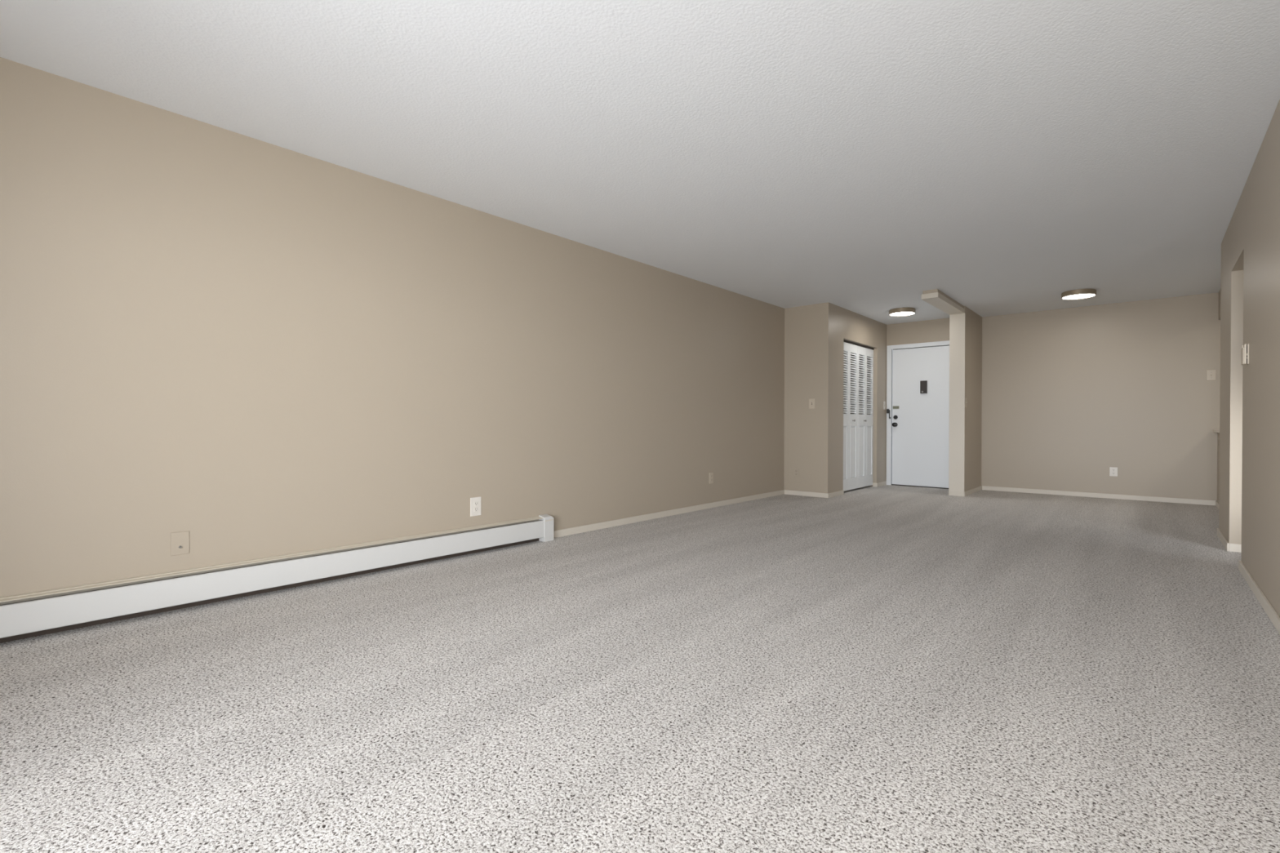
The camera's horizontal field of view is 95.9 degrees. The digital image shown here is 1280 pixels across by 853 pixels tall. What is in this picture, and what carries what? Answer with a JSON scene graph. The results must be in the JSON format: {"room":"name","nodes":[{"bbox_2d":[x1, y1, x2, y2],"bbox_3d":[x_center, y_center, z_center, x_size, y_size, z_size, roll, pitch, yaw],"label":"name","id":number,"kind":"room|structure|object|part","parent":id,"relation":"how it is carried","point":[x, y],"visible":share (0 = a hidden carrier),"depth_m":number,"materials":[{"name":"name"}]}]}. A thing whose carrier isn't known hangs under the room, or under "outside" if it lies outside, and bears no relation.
{"room":"empty living room","nodes":[
{"label":"empty living room","id":0,"kind":"room"},
{"bbox_2d":[0,57,784,596],"bbox_3d":[0.195,-0.326,5.753,0.120,2.440,10.100,0,0,41],"label":"wall","id":1,"kind":"structure","parent":0,"point":[252,348],"depth_m":3.25,"materials":[{"name":"beige paint"}]},
{"bbox_2d":[170,530,189,555],"bbox_3d":[-2.270,0.577,2.853,0.016,0.113,0.074,0,0,41],"label":"cable plate","id":2,"kind":"object","parent":1,"relation":"attached to","point":[180,541],"visible":1,"depth_m":2.85,"materials":[{"name":"beige paint"}]},
{"bbox_2d":[0,514,554,643],"bbox_3d":[-1.885,0.801,3.248,0.076,0.200,3.568,0,0,41],"label":"baseboard heater","id":3,"kind":"object","parent":1,"relation":"attached to","point":[33,614],"visible":1,"depth_m":2.98,"materials":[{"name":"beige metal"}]},
{"bbox_3d":[-1.913,0.730,3.269,0.004,0.042,3.563,0,0,41],"label":"plate","id":4,"kind":"part","parent":3,"relation":"part of","materials":[{"name":"white metal"}]},
{"bbox_3d":[-1.920,0.738,3.222,0.036,0.010,3.483,0,0,41],"label":"damper blade","id":5,"kind":"part","parent":3,"relation":"part of","materials":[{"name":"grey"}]},
{"bbox_2d":[470,496,480,516],"bbox_3d":[-1.168,0.570,4.112,0.009,0.133,0.087,0,0,41],"label":"wall outlet","id":6,"kind":"object","parent":1,"relation":"attached to","point":[475,502],"visible":1,"depth_m":4.11,"materials":[{"name":"white plastic"}]},
{"bbox_2d":[553,489,784,537],"bbox_3d":[0.584,0.864,6.106,0.012,0.058,3.960,0,0,41],"label":"baseboard","id":7,"kind":"structure","parent":1,"relation":"attached to","point":[567,531],"depth_m":5.60,"materials":[{"name":"beige paint"}]},
{"bbox_2d":[709,472,713,483],"bbox_3d":[0.781,0.564,6.330,0.009,0.120,0.074,0,0,41],"label":"wall outlet","id":8,"kind":"object","parent":1,"relation":"attached to","point":[711,474],"visible":1,"depth_m":6.33,"materials":[{"name":"beige plastic"}]},
{"bbox_2d":[0,484,1279,852],"bbox_3d":[2.669,0.943,3.348,7.200,0.060,10.450,0,0,41],"label":"floor","id":9,"kind":"structure","parent":0,"point":[886,668],"depth_m":1.94,"materials":[{"name":"grey carpet"}]},
{"bbox_2d":[1213,428,1219,432],"bbox_3d":[6.050,0.470,5.688,0.455,0.880,2.130,0,0,41],"label":"counter ledge","id":10,"kind":"object","parent":9,"relation":"on","point":[1215,430],"visible":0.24,"depth_m":6.41,"materials":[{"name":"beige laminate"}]},
{"bbox_2d":[0,0,1279,324],"bbox_3d":[2.676,-1.557,3.335,7.200,0.060,10.450,0,0,41],"label":"ceiling","id":11,"kind":"structure","parent":0,"point":[864,157],"depth_m":2.85,"materials":[{"name":"white paint"}]},
{"bbox_2d":[888,307,915,316],"bbox_3d":[3.473,-1.518,7.654,0.320,0.058,0.320,0,0,41],"label":"ceiling light","id":12,"kind":"object","parent":11,"relation":"attached to","point":[898,312],"visible":1,"depth_m":7.58,"materials":[{"name":"brown metal"}]},
{"bbox_2d":[889,311,914,315],"bbox_3d":[3.473,-1.495,7.654,0.299,0.006,0.299,0,0,41],"label":"diffuser","id":13,"kind":"object","parent":12,"relation":"attached to","point":[891,313],"depth_m":7.65,"materials":[{"name":"white"}]},
{"bbox_2d":[1061,288,1096,299],"bbox_3d":[5.003,-1.508,6.589,0.320,0.058,0.320,0,0,41],"label":"ceiling light","id":14,"kind":"object","parent":11,"relation":"attached to","point":[1077,294],"visible":1,"depth_m":6.52,"materials":[{"name":"brown metal"}]},
{"bbox_2d":[1062,293,1094,299],"bbox_3d":[5.003,-1.485,6.589,0.299,0.006,0.299,0,0,41],"label":"diffuser","id":15,"kind":"object","parent":14,"relation":"attached to","point":[1065,296],"depth_m":6.60,"materials":[{"name":"white"}]},
{"bbox_2d":[783,302,831,493],"bbox_3d":[2.155,-0.329,7.441,0.596,2.440,0.100,0,0,41],"label":"wall","id":16,"kind":"structure","parent":0,"point":[807,328],"depth_m":7.38,"materials":[{"name":"beige paint"}]},
{"bbox_2d":[793,467,799,477],"bbox_3d":[2.025,0.598,7.485,0.075,0.121,0.009,0,0,41],"label":"wall outlet","id":17,"kind":"object","parent":16,"relation":"attached to","point":[796,470],"visible":1,"depth_m":7.48,"materials":[{"name":"beige paint"}]},
{"bbox_2d":[784,489,828,497],"bbox_3d":[2.120,0.862,7.401,0.608,0.058,0.012,0,0,41],"label":"baseboard","id":18,"kind":"structure","parent":16,"relation":"attached to","point":[786,491],"depth_m":7.38,"materials":[{"name":"beige paint"}]},
{"bbox_2d":[808,398,814,408],"bbox_3d":[2.181,-0.290,7.339,0.076,0.126,0.020,0,0,41],"label":"light switch","id":19,"kind":"object","parent":16,"relation":"attached to","point":[811,402],"visible":1,"depth_m":7.34,"materials":[{"name":"beige plastic"}]},
{"bbox_2d":[843,351,870,414],"bbox_3d":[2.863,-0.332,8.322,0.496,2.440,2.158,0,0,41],"label":"louvers","id":20,"kind":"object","parent":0,"point":[844,351],"depth_m":9.07,"materials":[{"name":"beige paint"}]},
{"bbox_2d":[831,303,886,492],"bbox_3d":[3.047,-0.330,8.080,0.100,2.440,2.038,0,0,41],"label":"wall","id":21,"kind":"structure","parent":0,"point":[847,325],"depth_m":7.84,"materials":[{"name":"beige paint"}]},
{"bbox_2d":[828,480,886,497],"bbox_3d":[3.028,0.861,8.020,0.062,0.058,2.118,0,0,41],"label":"baseboard","id":22,"kind":"structure","parent":21,"relation":"attached to","point":[882,483],"depth_m":7.52,"materials":[{"name":"beige paint"}]},
{"bbox_2d":[843,339,873,491],"bbox_3d":[3.040,-0.146,8.072,0.066,2.020,1.246,0,0,41],"label":"door","id":23,"kind":"structure","parent":21,"relation":"in","point":[858,429],"depth_m":8.09,"materials":[{"name":"white wood"}]},
{"bbox_3d":[2.723,-0.131,7.732,0.031,1.992,0.306,0,0,41],"label":"bifold panel","id":24,"kind":"part","parent":23,"relation":"part of","materials":[{"name":"white paint"}]},
{"bbox_3d":[2.928,-0.132,7.964,0.031,1.992,0.306,0,0,41],"label":"bifold panel","id":25,"kind":"part","parent":23,"relation":"part of","materials":[{"name":"white paint"}]},
{"bbox_3d":[3.132,-0.132,8.197,0.031,1.992,0.306,0,0,41],"label":"bifold panel","id":26,"kind":"part","parent":23,"relation":"part of","materials":[{"name":"white paint"}]},
{"bbox_3d":[3.336,-0.133,8.429,0.031,1.992,0.306,0,0,41],"label":"bifold panel","id":27,"kind":"part","parent":23,"relation":"part of","materials":[{"name":"white paint"}]},
{"bbox_2d":[883,401,885,409],"bbox_3d":[3.702,-0.317,8.734,0.020,0.126,0.075,0,0,41],"label":"light switch","id":28,"kind":"object","parent":21,"relation":"attached to","point":[884,402],"visible":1,"depth_m":8.73,"materials":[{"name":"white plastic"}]},
{"bbox_2d":[885,318,949,480],"bbox_3d":[4.196,-0.329,8.507,1.262,2.440,0.120,0,0,41],"label":"wall","id":29,"kind":"structure","parent":0,"point":[936,330],"depth_m":8.51,"materials":[{"name":"beige paint"}]},
{"bbox_2d":[886,340,949,488],"bbox_3d":[4.155,-0.168,8.461,1.045,2.117,0.123,0,0,41],"label":"door","id":30,"kind":"structure","parent":29,"relation":"in","point":[917,375],"depth_m":8.52,"materials":[{"name":"white paint"}]},
{"bbox_3d":[3.838,-0.028,8.704,0.066,0.066,0.069,0,0,41],"label":"knob","id":31,"kind":"part","parent":30,"relation":"part of","materials":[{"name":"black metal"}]},
{"bbox_2d":[922,288,964,308],"bbox_3d":[3.683,-1.524,6.989,0.154,0.038,1.236,0,0,41],"label":"beam","id":32,"kind":"structure","parent":0,"point":[935,290],"depth_m":6.61,"materials":[{"name":"beige paint"}]},
{"bbox_2d":[964,306,982,496],"bbox_3d":[4.479,-0.325,7.879,0.169,2.440,1.148,0,0,41],"label":"wall","id":33,"kind":"structure","parent":0,"point":[973,336],"depth_m":7.77,"materials":[{"name":"beige paint"}]},
{"bbox_2d":[921,292,964,315],"bbox_3d":[3.678,-1.476,6.985,0.177,0.057,1.245,0,0,41],"label":"trim","id":34,"kind":"structure","parent":33,"relation":"attached to","point":[938,300],"depth_m":6.83,"materials":[{"name":"beige paint"}]},
{"bbox_2d":[948,313,965,496],"bbox_3d":[4.242,-0.277,7.627,0.183,2.345,0.500,0,0,41],"label":"column","id":35,"kind":"structure","parent":33,"relation":"attached to","point":[957,322],"depth_m":7.44,"materials":[{"name":"beige paint"}]},
{"bbox_2d":[981,292,1220,500],"bbox_3d":[6.776,-0.312,6.545,5.066,2.440,0.120,0,0,41],"label":"wall","id":36,"kind":"structure","parent":0,"point":[1070,395],"depth_m":7.28,"materials":[{"name":"beige paint"}]},
{"bbox_2d":[982,485,1215,505],"bbox_3d":[5.719,0.872,7.389,2.354,0.058,0.012,0,0,41],"label":"baseboard","id":37,"kind":"structure","parent":36,"relation":"attached to","point":[1204,502],"depth_m":7.27,"materials":[{"name":"beige paint"}]},
{"bbox_2d":[1109,466,1117,476],"bbox_3d":[5.917,0.565,7.217,0.078,0.114,0.009,0,0,41],"label":"wall outlet","id":38,"kind":"object","parent":36,"relation":"attached to","point":[1113,470],"visible":1,"depth_m":7.21,"materials":[{"name":"white plastic"}]},
{"bbox_2d":[1206,369,1216,380],"bbox_3d":[6.564,-0.590,6.637,0.076,0.119,0.020,0,0,41],"label":"light switch","id":39,"kind":"object","parent":36,"relation":"attached to","point":[1211,374],"visible":1,"depth_m":6.64,"materials":[{"name":"beige plastic"}]},
{"bbox_2d":[1217,289,1220,502],"bbox_3d":[5.834,-0.310,5.636,0.120,2.440,2.490,0,0,41],"label":"wall","id":40,"kind":"structure","parent":0,"point":[1219,314],"depth_m":6.51,"materials":[{"name":"beige paint"}]},
{"bbox_2d":[1215,500,1218,509],"bbox_3d":[5.777,0.880,5.681,0.012,0.058,2.478,0,0,41],"label":"baseboard","id":41,"kind":"structure","parent":40,"relation":"attached to","point":[1216,501],"depth_m":6.48,"materials":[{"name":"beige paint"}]},
{"bbox_2d":[1218,99,1279,617],"bbox_3d":[2.501,-0.300,1.955,0.267,2.440,7.440,0,0,41],"label":"wall","id":42,"kind":"structure","parent":0,"point":[1249,495],"depth_m":3.28,"materials":[{"name":"beige paint"}]},
{"bbox_2d":[1241,343,1248,364],"bbox_3d":[3.663,-0.435,3.497,0.025,0.120,0.090,0,0,41],"label":"thermostat","id":43,"kind":"object","parent":42,"relation":"attached to","point":[1245,350],"visible":1,"depth_m":3.46,"materials":[{"name":"beige plastic"}]},
{"bbox_3d":[3.655,-0.425,3.503,0.005,0.100,0.082,0,0,41],"label":"door","id":44,"kind":"part","parent":43,"relation":"part of","materials":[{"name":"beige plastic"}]},
{"bbox_3d":[3.670,-0.435,3.490,0.006,0.120,0.090,0,0,41],"label":"plate","id":45,"kind":"part","parent":43,"relation":"part of","materials":[{"name":"beige plastic"}]},
{"bbox_2d":[1217,528,1279,634],"bbox_3d":[2.397,0.890,2.058,0.012,0.058,7.452,0,0,41],"label":"baseboard","id":46,"kind":"structure","parent":42,"relation":"attached to","point":[1268,609],"depth_m":3.08,"materials":[{"name":"beige paint"}]},
{"bbox_3d":[5.195,-0.298,2.975,2.727,2.440,0.970,0,0,41],"label":"wall","id":47,"kind":"structure","parent":0,"visible":0},
{"bbox_2d":[1229,543,1241,552],"bbox_3d":[5.346,0.891,3.324,2.747,0.058,0.012,0,0,41],"label":"baseboard","id":48,"kind":"structure","parent":47,"relation":"attached to","point":[1233,547],"depth_m":4.21,"materials":[{"name":"beige paint"}]}
]}

